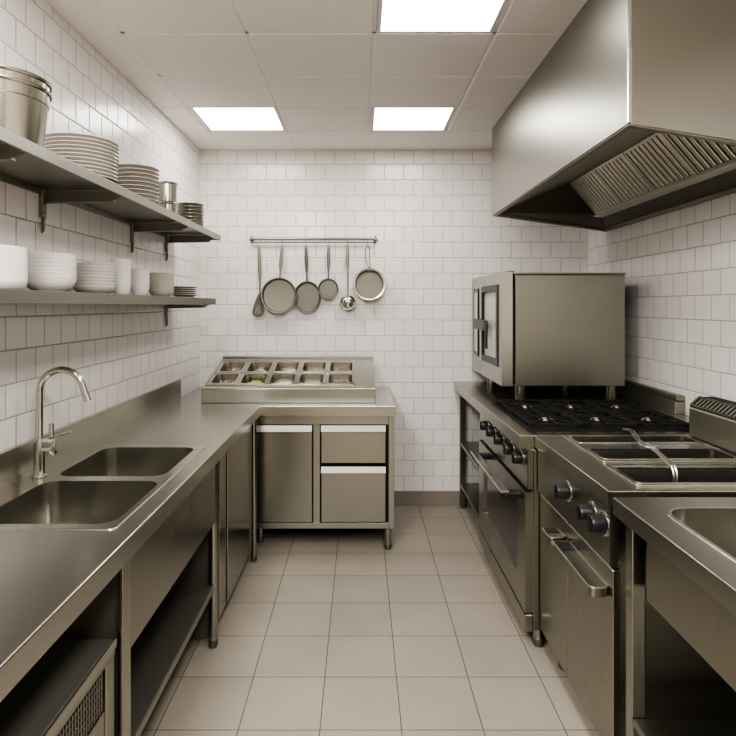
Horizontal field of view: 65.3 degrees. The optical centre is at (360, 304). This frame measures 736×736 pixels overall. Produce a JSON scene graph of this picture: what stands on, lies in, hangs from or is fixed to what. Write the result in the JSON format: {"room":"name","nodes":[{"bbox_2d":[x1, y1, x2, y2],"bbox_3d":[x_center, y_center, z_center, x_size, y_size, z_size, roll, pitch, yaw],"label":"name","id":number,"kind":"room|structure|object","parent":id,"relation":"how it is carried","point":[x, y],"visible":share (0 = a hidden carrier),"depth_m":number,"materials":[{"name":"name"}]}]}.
{"room":"commercial kitchen","nodes":[
{"label":"commercial kitchen","id":0,"kind":"room"},
{"bbox_2d":[0,0,199,451],"bbox_3d":[-1.302,0.101,1.038,0.100,2.919,7.077,0,0,0],"label":"wall","id":1,"kind":"structure","parent":0,"point":[121,352],"depth_m":2.60,"materials":[{"name":"tile"}]},
{"bbox_2d":[0,379,180,489],"bbox_3d":[-1.238,0.571,2.190,0.020,0.128,3.480,0,0,0],"label":"backsplash","id":2,"kind":"structure","parent":1,"relation":"attached to","point":[16,462],"depth_m":2.57,"materials":[{"name":"silver metal"}]},
{"bbox_2d":[0,289,215,326],"bbox_3d":[-1.107,0.049,2.010,0.289,0.185,3.620,0,0,0],"label":"wall shelf","id":3,"kind":"object","parent":1,"relation":"attached to","point":[7,296],"visible":1,"depth_m":2.08,"materials":[{"name":"silver metal"}]},
{"bbox_2d":[0,244,27,289],"bbox_3d":[-1.108,-0.108,1.695,0.218,0.128,0.218,0,0,0],"label":"crock","id":4,"kind":"object","parent":3,"relation":"on","point":[13,259],"visible":0.87,"depth_m":1.66,"materials":[{"name":"ceramic"}]},
{"bbox_2d":[26,275,76,291],"bbox_3d":[-1.108,-0.073,2.050,0.173,0.058,0.173,0,0,0],"label":"bowl","id":5,"kind":"object","parent":3,"relation":"on","point":[35,282],"visible":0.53,"depth_m":1.99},
{"bbox_2d":[28,271,76,276],"bbox_3d":[-1.108,-0.086,2.050,0.173,0.058,0.173,0,0,0],"label":"bowl","id":6,"kind":"object","parent":5,"relation":"on","point":[29,272],"visible":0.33,"depth_m":1.98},
{"bbox_2d":[28,267,76,272],"bbox_3d":[-1.108,-0.099,2.050,0.173,0.058,0.173,0,0,0],"label":"bowl","id":7,"kind":"object","parent":6,"relation":"on","point":[35,268],"visible":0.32,"depth_m":1.98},
{"bbox_2d":[28,264,76,268],"bbox_3d":[-1.108,-0.113,2.050,0.173,0.058,0.173,0,0,0],"label":"bowl","id":8,"kind":"object","parent":7,"relation":"on","point":[29,265],"visible":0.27,"depth_m":1.98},
{"bbox_2d":[28,260,76,265],"bbox_3d":[-1.108,-0.126,2.050,0.173,0.058,0.173,0,0,0],"label":"bowl","id":9,"kind":"object","parent":8,"relation":"on","point":[29,261],"visible":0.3,"depth_m":1.98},
{"bbox_2d":[28,256,76,261],"bbox_3d":[-1.108,-0.139,2.050,0.173,0.058,0.173,0,0,0],"label":"bowl","id":10,"kind":"object","parent":9,"relation":"on","point":[29,257],"visible":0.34,"depth_m":1.98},
{"bbox_2d":[28,252,76,257],"bbox_3d":[-1.108,-0.152,2.050,0.173,0.058,0.173,0,0,0],"label":"bowl","id":11,"kind":"object","parent":10,"relation":"on","point":[29,253],"visible":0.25,"depth_m":1.98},
{"bbox_2d":[73,285,116,293],"bbox_3d":[-1.108,-0.062,2.392,0.171,0.036,0.171,0,0,0],"label":"plate","id":12,"kind":"object","parent":3,"relation":"on","point":[78,288],"visible":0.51,"depth_m":2.33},
{"bbox_2d":[75,282,116,285],"bbox_3d":[-1.108,-0.075,2.392,0.171,0.036,0.171,0,0,0],"label":"plate","id":13,"kind":"object","parent":12,"relation":"on","point":[77,283],"visible":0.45,"depth_m":2.32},
{"bbox_2d":[76,279,116,282],"bbox_3d":[-1.108,-0.088,2.392,0.171,0.036,0.171,0,0,0],"label":"plate","id":14,"kind":"object","parent":13,"relation":"on","point":[77,280],"visible":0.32,"depth_m":2.32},
{"bbox_2d":[77,275,116,279],"bbox_3d":[-1.108,-0.102,2.392,0.171,0.036,0.171,0,0,0],"label":"plate","id":15,"kind":"object","parent":14,"relation":"on","point":[78,276],"visible":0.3,"depth_m":2.32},
{"bbox_2d":[77,272,116,275],"bbox_3d":[-1.108,-0.115,2.392,0.171,0.036,0.171,0,0,0],"label":"plate","id":16,"kind":"object","parent":15,"relation":"on","point":[78,273],"visible":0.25,"depth_m":2.32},
{"bbox_2d":[76,269,116,272],"bbox_3d":[-1.108,-0.128,2.392,0.171,0.036,0.171,0,0,0],"label":"plate","id":17,"kind":"object","parent":16,"relation":"on","point":[78,270],"visible":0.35,"depth_m":2.32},
{"bbox_2d":[77,265,116,269],"bbox_3d":[-1.108,-0.141,2.392,0.171,0.036,0.171,0,0,0],"label":"plate","id":18,"kind":"object","parent":17,"relation":"on","point":[78,266],"visible":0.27,"depth_m":2.32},
{"bbox_2d":[77,262,116,266],"bbox_3d":[-1.108,-0.154,2.392,0.171,0.036,0.171,0,0,0],"label":"plate","id":19,"kind":"object","parent":18,"relation":"on","point":[78,263],"visible":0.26,"depth_m":2.32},
{"bbox_2d":[113,279,130,293],"bbox_3d":[-1.108,-0.082,2.655,0.090,0.075,0.090,0,0,0],"label":"cup","id":20,"kind":"object","parent":3,"relation":"on","point":[123,285],"visible":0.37,"depth_m":2.62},
{"bbox_2d":[116,275,130,278],"bbox_3d":[-1.108,-0.100,2.655,0.090,0.075,0.090,0,0,0],"label":"cup","id":21,"kind":"object","parent":20,"relation":"on","point":[117,276],"visible":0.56,"depth_m":2.62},
{"bbox_2d":[116,271,130,274],"bbox_3d":[-1.108,-0.118,2.655,0.090,0.075,0.090,0,0,0],"label":"cup","id":22,"kind":"object","parent":21,"relation":"on","point":[117,272],"visible":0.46,"depth_m":2.62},
{"bbox_2d":[116,267,130,270],"bbox_3d":[-1.108,-0.137,2.655,0.090,0.075,0.090,0,0,0],"label":"cup","id":23,"kind":"object","parent":22,"relation":"on","point":[118,268],"visible":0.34,"depth_m":2.62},
{"bbox_2d":[114,263,130,266],"bbox_3d":[-1.108,-0.155,2.655,0.090,0.075,0.090,0,0,0],"label":"cup","id":24,"kind":"object","parent":23,"relation":"on","point":[118,264],"visible":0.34,"depth_m":2.62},
{"bbox_2d":[111,259,130,262],"bbox_3d":[-1.108,-0.174,2.655,0.090,0.075,0.090,0,0,0],"label":"cup","id":25,"kind":"object","parent":24,"relation":"on","point":[112,260],"visible":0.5,"depth_m":2.62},
{"bbox_2d":[131,284,149,294],"bbox_3d":[-1.108,-0.075,2.885,0.092,0.062,0.092,0,0,0],"label":"cup","id":26,"kind":"object","parent":3,"relation":"on","point":[136,289],"visible":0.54,"depth_m":2.85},
{"bbox_2d":[131,281,149,283],"bbox_3d":[-1.108,-0.089,2.885,0.092,0.062,0.092,0,0,0],"label":"cup","id":27,"kind":"object","parent":26,"relation":"on","point":[132,282],"visible":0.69,"depth_m":2.85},
{"bbox_2d":[131,278,149,280],"bbox_3d":[-1.108,-0.103,2.885,0.092,0.062,0.092,0,0,0],"label":"cup","id":28,"kind":"object","parent":27,"relation":"on","point":[132,279],"visible":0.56,"depth_m":2.85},
{"bbox_2d":[131,275,149,277],"bbox_3d":[-1.108,-0.116,2.885,0.092,0.062,0.092,0,0,0],"label":"cup","id":29,"kind":"object","parent":28,"relation":"on","point":[132,276],"visible":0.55,"depth_m":2.85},
{"bbox_2d":[149,290,173,295],"bbox_3d":[-1.108,-0.064,3.195,0.134,0.040,0.134,0,0,0],"label":"bowl","id":30,"kind":"object","parent":3,"relation":"on","point":[152,292],"visible":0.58,"depth_m":3.15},
{"bbox_2d":[149,287,173,289],"bbox_3d":[-1.108,-0.077,3.195,0.134,0.040,0.134,0,0,0],"label":"bowl","id":31,"kind":"object","parent":30,"relation":"on","point":[150,288],"visible":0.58,"depth_m":3.14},
{"bbox_2d":[149,285,173,287],"bbox_3d":[-1.108,-0.091,3.195,0.134,0.040,0.134,0,0,0],"label":"bowl","id":32,"kind":"object","parent":31,"relation":"on","point":[150,285],"visible":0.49,"depth_m":3.14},
{"bbox_2d":[149,282,173,284],"bbox_3d":[-1.108,-0.104,3.195,0.134,0.040,0.134,0,0,0],"label":"bowl","id":33,"kind":"object","parent":32,"relation":"on","point":[150,283],"visible":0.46,"depth_m":3.14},
{"bbox_2d":[150,280,173,282],"bbox_3d":[-1.108,-0.117,3.195,0.134,0.040,0.134,0,0,0],"label":"bowl","id":34,"kind":"object","parent":33,"relation":"on","point":[169,281],"visible":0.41,"depth_m":3.14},
{"bbox_2d":[149,277,173,279],"bbox_3d":[-1.108,-0.131,3.195,0.134,0.040,0.134,0,0,0],"label":"bowl","id":35,"kind":"object","parent":34,"relation":"on","point":[151,278],"visible":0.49,"depth_m":3.14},
{"bbox_2d":[149,275,173,277],"bbox_3d":[-1.108,-0.144,3.195,0.134,0.040,0.134,0,0,0],"label":"bowl","id":36,"kind":"object","parent":35,"relation":"on","point":[165,276],"visible":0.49,"depth_m":3.14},
{"bbox_2d":[172,294,196,296],"bbox_3d":[-1.108,-0.055,3.610,0.168,0.022,0.168,0,0,0],"label":"plate","id":37,"kind":"object","parent":3,"relation":"on","point":[175,295],"visible":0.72,"depth_m":3.55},
{"bbox_2d":[0,126,220,260],"bbox_3d":[-1.095,-0.374,2.026,0.313,0.185,3.653,0,0,0],"label":"wall shelf","id":38,"kind":"object","parent":1,"relation":"attached to","point":[25,164],"visible":1,"depth_m":2.25,"materials":[{"name":"silver metal"}]},
{"bbox_2d":[0,74,52,146],"bbox_3d":[-1.098,-0.566,1.765,0.268,0.197,0.268,0,0,0],"label":"bucket","id":39,"kind":"object","parent":38,"relation":"on","point":[24,104],"visible":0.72,"depth_m":1.70,"materials":[{"name":"silver metal"}]},
{"bbox_2d":[0,64,52,92],"bbox_3d":[-1.098,-0.594,1.765,0.268,0.197,0.268,0,0,0],"label":"bucket","id":40,"kind":"object","parent":39,"relation":"in","point":[4,69],"visible":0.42,"depth_m":1.70,"materials":[{"name":"silver metal"}]},
{"bbox_2d":[100,175,118,183],"bbox_3d":[-1.098,-0.480,2.255,0.274,0.026,0.274,0,0,0],"label":"plate","id":41,"kind":"object","parent":38,"relation":"on","point":[106,177],"visible":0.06,"depth_m":2.24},
{"bbox_2d":[88,169,118,180],"bbox_3d":[-1.098,-0.494,2.255,0.274,0.026,0.274,0,0,0],"label":"plate","id":42,"kind":"object","parent":41,"relation":"on","point":[94,171],"visible":0.11,"depth_m":2.21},
{"bbox_2d":[78,164,118,176],"bbox_3d":[-1.098,-0.509,2.255,0.274,0.026,0.274,0,0,0],"label":"plate","id":43,"kind":"object","parent":42,"relation":"on","point":[84,166],"visible":0.1,"depth_m":2.19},
{"bbox_2d":[70,160,118,172],"bbox_3d":[-1.098,-0.523,2.255,0.274,0.026,0.274,0,0,0],"label":"plate","id":44,"kind":"object","parent":43,"relation":"on","point":[74,161],"visible":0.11,"depth_m":2.17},
{"bbox_2d":[62,156,118,169],"bbox_3d":[-1.098,-0.538,2.255,0.274,0.026,0.274,0,0,0],"label":"plate","id":45,"kind":"object","parent":44,"relation":"on","point":[66,157],"visible":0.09,"depth_m":2.16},
{"bbox_2d":[54,152,118,165],"bbox_3d":[-1.098,-0.552,2.255,0.274,0.026,0.274,0,0,0],"label":"plate","id":46,"kind":"object","parent":45,"relation":"on","point":[58,153],"visible":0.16,"depth_m":2.15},
{"bbox_2d":[48,148,118,161],"bbox_3d":[-1.098,-0.567,2.255,0.274,0.026,0.274,0,0,0],"label":"plate","id":47,"kind":"object","parent":46,"relation":"on","point":[52,149],"visible":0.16,"depth_m":2.15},
{"bbox_2d":[44,144,118,158],"bbox_3d":[-1.098,-0.582,2.255,0.274,0.026,0.274,0,0,0],"label":"plate","id":48,"kind":"object","parent":47,"relation":"on","point":[52,145],"visible":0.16,"depth_m":2.15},
{"bbox_2d":[43,140,118,154],"bbox_3d":[-1.098,-0.596,2.255,0.274,0.026,0.274,0,0,0],"label":"plate","id":49,"kind":"object","parent":48,"relation":"on","point":[53,141],"visible":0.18,"depth_m":2.15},
{"bbox_2d":[44,136,118,150],"bbox_3d":[-1.098,-0.611,2.255,0.274,0.026,0.274,0,0,0],"label":"plate","id":50,"kind":"object","parent":49,"relation":"on","point":[54,137],"visible":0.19,"depth_m":2.15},
{"bbox_2d":[45,132,118,147],"bbox_3d":[-1.098,-0.625,2.255,0.274,0.026,0.274,0,0,0],"label":"plate","id":51,"kind":"object","parent":50,"relation":"on","point":[55,133],"visible":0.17,"depth_m":2.15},
{"bbox_2d":[158,201,177,213],"bbox_3d":[-1.098,-0.524,3.263,0.116,0.114,0.116,0,0,0],"label":"steel pot","id":52,"kind":"object","parent":38,"relation":"on","point":[172,206],"visible":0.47,"depth_m":3.22,"materials":[{"name":"grey"}]},
{"bbox_2d":[157,181,177,202],"bbox_3d":[-1.098,-0.637,3.263,0.116,0.114,0.116,0,0,0],"label":"steel pot","id":53,"kind":"object","parent":52,"relation":"on","point":[167,189],"visible":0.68,"depth_m":3.22,"materials":[{"name":"grey"}]},
{"bbox_3d":[-1.098,-0.482,3.700,0.174,0.030,0.174,0,0,0],"label":"metal dish","id":54,"kind":"object","parent":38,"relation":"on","visible":0},
{"bbox_3d":[-1.098,-0.504,3.700,0.174,0.030,0.174,0,0,0],"label":"metal dish","id":55,"kind":"object","parent":54,"relation":"on","visible":0},
{"bbox_2d":[188,219,203,223],"bbox_3d":[-1.098,-0.525,3.700,0.174,0.030,0.174,0,0,0],"label":"metal dish","id":56,"kind":"object","parent":55,"relation":"on","point":[192,220],"visible":0.22,"depth_m":3.65,"materials":[{"name":"grey"}]},
{"bbox_2d":[182,216,203,220],"bbox_3d":[-1.098,-0.546,3.700,0.174,0.030,0.174,0,0,0],"label":"metal dish","id":57,"kind":"object","parent":56,"relation":"on","point":[186,217],"visible":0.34,"depth_m":3.63,"materials":[{"name":"grey"}]},
{"bbox_2d":[177,212,203,216],"bbox_3d":[-1.098,-0.568,3.700,0.174,0.030,0.174,0,0,0],"label":"metal dish","id":58,"kind":"object","parent":57,"relation":"on","point":[182,213],"visible":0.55,"depth_m":3.63,"materials":[{"name":"grey"}]},
{"bbox_2d":[177,209,203,213],"bbox_3d":[-1.098,-0.590,3.700,0.174,0.030,0.174,0,0,0],"label":"metal dish","id":59,"kind":"object","parent":58,"relation":"on","point":[178,210],"visible":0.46,"depth_m":3.63,"materials":[{"name":"grey"}]},
{"bbox_2d":[177,206,203,210],"bbox_3d":[-1.098,-0.611,3.700,0.174,0.030,0.174,0,0,0],"label":"metal dish","id":60,"kind":"object","parent":59,"relation":"on","point":[178,207],"visible":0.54,"depth_m":3.63,"materials":[{"name":"grey"}]},
{"bbox_2d":[178,202,203,206],"bbox_3d":[-1.098,-0.632,3.700,0.174,0.030,0.174,0,0,0],"label":"metal dish","id":61,"kind":"object","parent":60,"relation":"on","point":[179,203],"visible":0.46,"depth_m":3.63,"materials":[{"name":"grey"}]},
{"bbox_3d":[-1.098,-0.479,2.810,0.214,0.024,0.214,0,0,0],"label":"plate","id":62,"kind":"object","parent":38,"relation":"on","visible":0},
{"bbox_2d":[146,198,158,203],"bbox_3d":[-1.098,-0.498,2.810,0.214,0.024,0.214,0,0,0],"label":"plate","id":63,"kind":"object","parent":62,"relation":"on","point":[152,200],"visible":0.1,"depth_m":2.79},
{"bbox_2d":[136,193,158,199],"bbox_3d":[-1.098,-0.518,2.810,0.214,0.024,0.214,0,0,0],"label":"plate","id":64,"kind":"object","parent":63,"relation":"on","point":[154,197],"visible":0.15,"depth_m":2.76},
{"bbox_2d":[126,188,158,195],"bbox_3d":[-1.098,-0.537,2.810,0.214,0.024,0.214,0,0,0],"label":"plate","id":65,"kind":"object","parent":64,"relation":"on","point":[144,191],"visible":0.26,"depth_m":2.74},
{"bbox_2d":[120,184,158,191],"bbox_3d":[-1.098,-0.557,2.810,0.214,0.024,0.214,0,0,0],"label":"plate","id":66,"kind":"object","parent":65,"relation":"on","point":[134,186],"visible":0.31,"depth_m":2.74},
{"bbox_2d":[118,180,158,187],"bbox_3d":[-1.098,-0.577,2.810,0.214,0.024,0.214,0,0,0],"label":"plate","id":67,"kind":"object","parent":66,"relation":"on","point":[136,182],"visible":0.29,"depth_m":2.73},
{"bbox_2d":[118,176,158,183],"bbox_3d":[-1.098,-0.596,2.810,0.214,0.024,0.214,0,0,0],"label":"plate","id":68,"kind":"object","parent":67,"relation":"on","point":[137,178],"visible":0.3,"depth_m":2.73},
{"bbox_2d":[118,172,158,179],"bbox_3d":[-1.098,-0.616,2.810,0.214,0.024,0.214,0,0,0],"label":"plate","id":69,"kind":"object","parent":68,"relation":"on","point":[139,174],"visible":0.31,"depth_m":2.73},
{"bbox_2d":[118,168,158,176],"bbox_3d":[-1.098,-0.635,2.810,0.214,0.024,0.214,0,0,0],"label":"plate","id":70,"kind":"object","parent":69,"relation":"on","point":[140,170],"visible":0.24,"depth_m":2.73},
{"bbox_2d":[118,164,158,172],"bbox_3d":[-1.098,-0.654,2.810,0.214,0.024,0.214,0,0,0],"label":"plate","id":71,"kind":"object","parent":70,"relation":"on","point":[141,166],"visible":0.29,"depth_m":2.74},
{"bbox_2d":[46,0,586,149],"bbox_3d":[0.261,-1.259,1.038,3.026,0.100,6.877,0,0,0],"label":"ceiling","id":72,"kind":"structure","parent":0,"point":[324,65],"depth_m":2.89,"materials":[{"name":"tile"}]},
{"bbox_2d":[189,107,285,130],"bbox_3d":[-0.782,-1.224,3.749,0.531,0.027,0.466,0,0,0],"label":"recessed light","id":73,"kind":"object","parent":72,"relation":"in","point":[213,118],"visible":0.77,"depth_m":3.74,"materials":[{"name":"white"}]},
{"bbox_2d":[371,107,455,130],"bbox_3d":[0.330,-1.224,3.749,0.516,0.027,0.466,0,0,0],"label":"recessed light","id":74,"kind":"object","parent":72,"relation":"in","point":[382,118],"visible":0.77,"depth_m":3.74,"materials":[{"name":"white"}]},
{"bbox_2d":[377,0,507,32],"bbox_3d":[0.330,-1.224,2.317,0.516,0.027,0.466,0,0,0],"label":"recessed light","id":75,"kind":"object","parent":72,"relation":"in","point":[393,16],"visible":1,"depth_m":2.42,"materials":[{"name":"white"}]},
{"bbox_2d":[492,0,735,231],"bbox_3d":[1.334,-0.868,3.038,0.876,0.679,2.225,0,0,0],"label":"extractor hood","id":76,"kind":"object","parent":72,"relation":"attached to","point":[635,99],"visible":1,"depth_m":2.39,"materials":[{"name":"silver metal"}]},
{"bbox_2d":[140,505,599,735],"bbox_3d":[0.261,1.610,1.038,3.226,0.100,7.077,0,0,0],"label":"floor","id":77,"kind":"structure","parent":0,"point":[329,632],"depth_m":2.59,"materials":[{"name":"tile"}]},
{"bbox_2d":[0,638,116,735],"bbox_3d":[-0.930,1.231,1.058,0.540,0.658,0.996,0,0,0],"label":"appliance","id":78,"kind":"object","parent":77,"relation":"on","point":[69,690],"visible":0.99,"depth_m":1.39,"materials":[{"name":"silver metal"}]},
{"bbox_2d":[0,379,395,735],"bbox_3d":[-0.513,1.034,2.462,1.471,1.053,4.023,0,0,0],"label":"countertop","id":79,"kind":"structure","parent":77,"relation":"on","point":[118,540],"depth_m":2.05,"materials":[{"name":"silver metal"}]},
{"bbox_2d":[31,366,91,478],"bbox_3d":[-1.098,0.429,2.110,0.216,0.407,0.053,0,0,0],"label":"faucet","id":80,"kind":"object","parent":79,"relation":"attached to","point":[39,472],"visible":1,"depth_m":2.10,"materials":[{"name":"silver metal"}]},
{"bbox_2d":[0,481,156,523],"bbox_3d":[-0.918,0.731,1.853,0.413,0.202,0.405,0,0,0],"label":"sink basin","id":81,"kind":"object","parent":79,"relation":"in","point":[44,502],"depth_m":2.05,"materials":[{"name":"silver metal"}]},
{"bbox_2d":[61,447,192,475],"bbox_3d":[-0.925,0.731,2.325,0.400,0.202,0.430,0,0,0],"label":"sink basin","id":82,"kind":"object","parent":79,"relation":"in","point":[105,461],"depth_m":2.54,"materials":[{"name":"silver metal"}]},
{"bbox_2d":[201,356,374,402],"bbox_3d":[-0.466,0.506,4.001,1.124,0.253,0.601,0,0,0],"label":"holder","id":83,"kind":"object","parent":79,"relation":"on","point":[362,390],"visible":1,"depth_m":3.70,"materials":[{"name":"silver metal"}]},
{"bbox_2d":[209,373,240,383],"bbox_3d":[-0.910,0.532,3.864,0.180,0.122,0.192,0,0,0],"label":"pan","id":84,"kind":"object","parent":83,"relation":"in","point":[220,378],"visible":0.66,"depth_m":3.95,"materials":[{"name":"silver metal"}]},
{"bbox_2d":[218,362,246,371],"bbox_3d":[-0.910,0.476,4.090,0.180,0.126,0.213,0,0,0],"label":"pan","id":85,"kind":"object","parent":83,"relation":"in","point":[226,366],"visible":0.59,"depth_m":4.19,"materials":[{"name":"silver metal"}]},
{"bbox_2d":[239,373,268,383],"bbox_3d":[-0.717,0.532,3.864,0.180,0.122,0.192,0,0,0],"label":"pan","id":86,"kind":"object","parent":83,"relation":"in","point":[246,378],"visible":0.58,"depth_m":3.95,"materials":[{"name":"silver metal"}]},
{"bbox_2d":[245,362,273,371],"bbox_3d":[-0.717,0.476,4.090,0.180,0.126,0.213,0,0,0],"label":"pan","id":87,"kind":"object","parent":83,"relation":"in","point":[253,366],"visible":0.66,"depth_m":4.19,"materials":[{"name":"silver metal"}]},
{"bbox_2d":[268,373,296,383],"bbox_3d":[-0.523,0.532,3.864,0.180,0.122,0.192,0,0,0],"label":"pan","id":88,"kind":"object","parent":83,"relation":"in","point":[276,378],"visible":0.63,"depth_m":3.95,"materials":[{"name":"silver metal"}]},
{"bbox_2d":[273,362,300,371],"bbox_3d":[-0.523,0.476,4.090,0.180,0.126,0.213,0,0,0],"label":"pan","id":89,"kind":"object","parent":83,"relation":"in","point":[279,366],"visible":0.62,"depth_m":4.19,"materials":[{"name":"silver metal"}]},
{"bbox_2d":[297,373,324,383],"bbox_3d":[-0.330,0.532,3.864,0.180,0.122,0.192,0,0,0],"label":"pan","id":90,"kind":"object","parent":83,"relation":"in","point":[304,378],"visible":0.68,"depth_m":3.95,"materials":[{"name":"silver metal"}]},
{"bbox_2d":[301,362,326,371],"bbox_3d":[-0.330,0.476,4.090,0.180,0.126,0.213,0,0,0],"label":"pan","id":91,"kind":"object","parent":83,"relation":"in","point":[306,366],"visible":0.65,"depth_m":4.19,"materials":[{"name":"silver metal"}]},
{"bbox_2d":[326,373,353,383],"bbox_3d":[-0.136,0.532,3.864,0.180,0.122,0.192,0,0,0],"label":"pan","id":92,"kind":"object","parent":83,"relation":"in","point":[332,378],"visible":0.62,"depth_m":3.95,"materials":[{"name":"silver metal"}]},
{"bbox_2d":[328,362,353,371],"bbox_3d":[-0.136,0.476,4.090,0.180,0.126,0.213,0,0,0],"label":"pan","id":93,"kind":"object","parent":83,"relation":"in","point":[333,366],"visible":0.7,"depth_m":4.19,"materials":[{"name":"silver metal"}]},
{"bbox_2d":[218,426,251,618],"bbox_3d":[-0.938,1.129,3.107,0.565,0.863,0.845,0,0,0],"label":"base cabinet","id":94,"kind":"object","parent":77,"relation":"on","point":[235,467],"visible":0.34,"depth_m":2.94,"materials":[{"name":"silver metal"}]},
{"bbox_2d":[257,416,393,549],"bbox_3d":[-0.243,1.129,4.016,0.915,0.863,0.807,0,0,0],"label":"base cabinet","id":95,"kind":"object","parent":77,"relation":"on","point":[314,472],"visible":0.93,"depth_m":3.64,"materials":[{"name":"silver metal"}]},
{"bbox_2d":[454,379,689,646],"bbox_3d":[1.210,1.027,3.537,1.120,1.066,1.873,0,0,0],"label":"range","id":96,"kind":"object","parent":77,"relation":"on","point":[505,501],"visible":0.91,"depth_m":3.03,"materials":[{"name":"silver metal"}]},
{"bbox_2d":[461,483,478,518],"bbox_3d":[1.244,1.385,4.046,0.952,0.020,0.788,0,0,0],"label":"shelf","id":97,"kind":"object","parent":96,"relation":"attached to","point":[471,490],"depth_m":4.19,"materials":[{"name":"silver metal"}]},
{"bbox_2d":[461,441,478,469],"bbox_3d":[1.244,1.065,4.046,0.952,0.020,0.788,0,0,0],"label":"shelf","id":98,"kind":"object","parent":96,"relation":"attached to","point":[468,446],"depth_m":4.25,"materials":[{"name":"silver metal"}]},
{"bbox_2d":[472,271,625,399],"bbox_3d":[1.218,0.193,3.962,0.801,0.804,0.936,0,0,0],"label":"oven","id":99,"kind":"object","parent":96,"relation":"on","point":[529,329],"visible":0.89,"depth_m":3.50,"materials":[{"name":"silver metal"}]},
{"bbox_2d":[454,381,689,448],"bbox_3d":[1.248,0.625,3.546,1.046,0.060,1.853,0,0,0],"label":"countertop","id":100,"kind":"structure","parent":96,"relation":"on","point":[481,395],"depth_m":3.61,"materials":[{"name":"silver metal"}]},
{"bbox_2d":[535,396,735,735],"bbox_3d":[1.258,0.986,2.265,1.026,1.149,0.854,0,0,0],"label":"fryer","id":101,"kind":"object","parent":77,"relation":"on","point":[583,544],"depth_m":2.05,"materials":[{"name":"silver metal"}]},
{"bbox_2d":[535,436,735,505],"bbox_3d":[1.282,0.620,2.225,0.978,0.050,0.774,0,0,0],"label":"countertop","id":102,"kind":"structure","parent":101,"relation":"on","point":[591,473],"depth_m":2.09,"materials":[{"name":"silver metal"}]},
{"bbox_2d":[613,497,735,735],"bbox_3d":[1.279,1.077,1.170,0.984,0.966,1.240,0,0,0],"label":"table","id":103,"kind":"object","parent":77,"relation":"on","point":[691,541],"visible":1,"depth_m":1.63,"materials":[{"name":"silver metal"}]},
{"bbox_2d":[613,497,735,615],"bbox_3d":[1.279,0.625,1.170,0.984,0.054,1.240,0,0,0],"label":"countertop","id":104,"kind":"structure","parent":103,"relation":"on","point":[715,573],"depth_m":1.49,"materials":[{"name":"silver metal"}]},
{"bbox_2d":[667,507,735,562],"bbox_3d":[1.190,0.723,1.350,0.645,0.257,0.684,0,0,0],"label":"sink","id":105,"kind":"object","parent":103,"relation":"in","point":[714,528],"depth_m":1.68,"materials":[{"name":"silver metal"}]},
{"bbox_2d":[200,149,587,490],"bbox_3d":[0.261,0.101,4.527,3.026,2.919,0.100,0,0,0],"label":"wall","id":106,"kind":"structure","parent":0,"point":[429,212],"depth_m":4.48,"materials":[{"name":"tile"}]},
{"bbox_2d":[249,236,377,243],"bbox_3d":[-0.365,-0.506,4.443,1.002,0.069,0.066,0,0,0],"label":"utensil rail","id":107,"kind":"object","parent":106,"relation":"attached to","point":[251,239],"visible":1,"depth_m":4.42,"materials":[{"name":"silver metal"}]},
{"bbox_2d":[252,245,263,316],"bbox_3d":[-0.788,-0.185,4.421,0.093,0.553,0.052,0,0,0],"label":"whisk","id":108,"kind":"object","parent":107,"relation":"hanging from","point":[258,302],"visible":0.99,"depth_m":4.41,"materials":[{"name":"silver metal"}]},
{"bbox_2d":[261,247,296,312],"bbox_3d":[-0.624,-0.201,4.404,0.274,0.529,0.041,0,0,0],"label":"frying pan","id":109,"kind":"object","parent":107,"relation":"hanging from","point":[278,295],"visible":1,"depth_m":4.42,"materials":[{"name":"silver metal"}]},
{"bbox_2d":[295,247,320,312],"bbox_3d":[-0.412,-0.200,4.441,0.215,0.529,0.053,0,0,0],"label":"skillet","id":110,"kind":"object","parent":107,"relation":"hanging from","point":[308,299],"visible":0.98,"depth_m":4.46,"materials":[{"name":"grey metal"}]},
{"bbox_2d":[318,245,338,298],"bbox_3d":[-0.248,-0.255,4.426,0.160,0.420,0.025,0,0,0],"label":"pan","id":111,"kind":"object","parent":107,"relation":"hanging from","point":[328,288],"visible":1,"depth_m":4.43,"materials":[{"name":"grey metal"}]},
{"bbox_2d":[340,244,355,309],"bbox_3d":[-0.098,-0.216,4.407,0.121,0.506,0.081,0,0,0],"label":"ladle","id":112,"kind":"object","parent":107,"relation":"hanging from","point":[347,302],"visible":1,"depth_m":4.40,"materials":[{"name":"silver metal"}]},
{"bbox_2d":[340,295,355,309],"bbox_3d":[-0.098,-0.021,4.407,0.121,0.116,0.081,0,0,0],"label":"bowl","id":113,"kind":"object","parent":112,"relation":"on","point":[347,302],"depth_m":4.38,"materials":[{"name":"silver metal"}]},
{"bbox_2d":[353,244,385,299],"bbox_3d":[0.068,-0.252,4.429,0.248,0.435,0.081,0,0,0],"label":"frying pan","id":114,"kind":"object","parent":107,"relation":"hanging from","point":[369,283],"visible":1,"depth_m":4.46,"materials":[{"name":"silver metal"}]},
{"bbox_2d":[394,491,469,504],"bbox_3d":[0.261,1.504,4.471,3.026,0.112,0.012,0,0,0],"label":"baseboard","id":115,"kind":"structure","parent":106,"relation":"attached to","point":[400,497],"depth_m":4.46,"materials":[{"name":"grey tile"}]},
{"bbox_2d":[588,163,735,414],"bbox_3d":[1.825,0.101,1.038,0.100,2.919,7.077,0,0,0],"label":"wall","id":116,"kind":"structure","parent":0,"point":[679,266],"depth_m":3.17,"materials":[{"name":"tile"}]},
{"bbox_2d":[596,379,684,413],"bbox_3d":[1.743,0.545,3.801,0.056,0.102,1.343,0,0,0],"label":"backsplash","id":117,"kind":"structure","parent":116,"relation":"attached to","point":[665,400],"depth_m":3.37,"materials":[{"name":"silver metal"}]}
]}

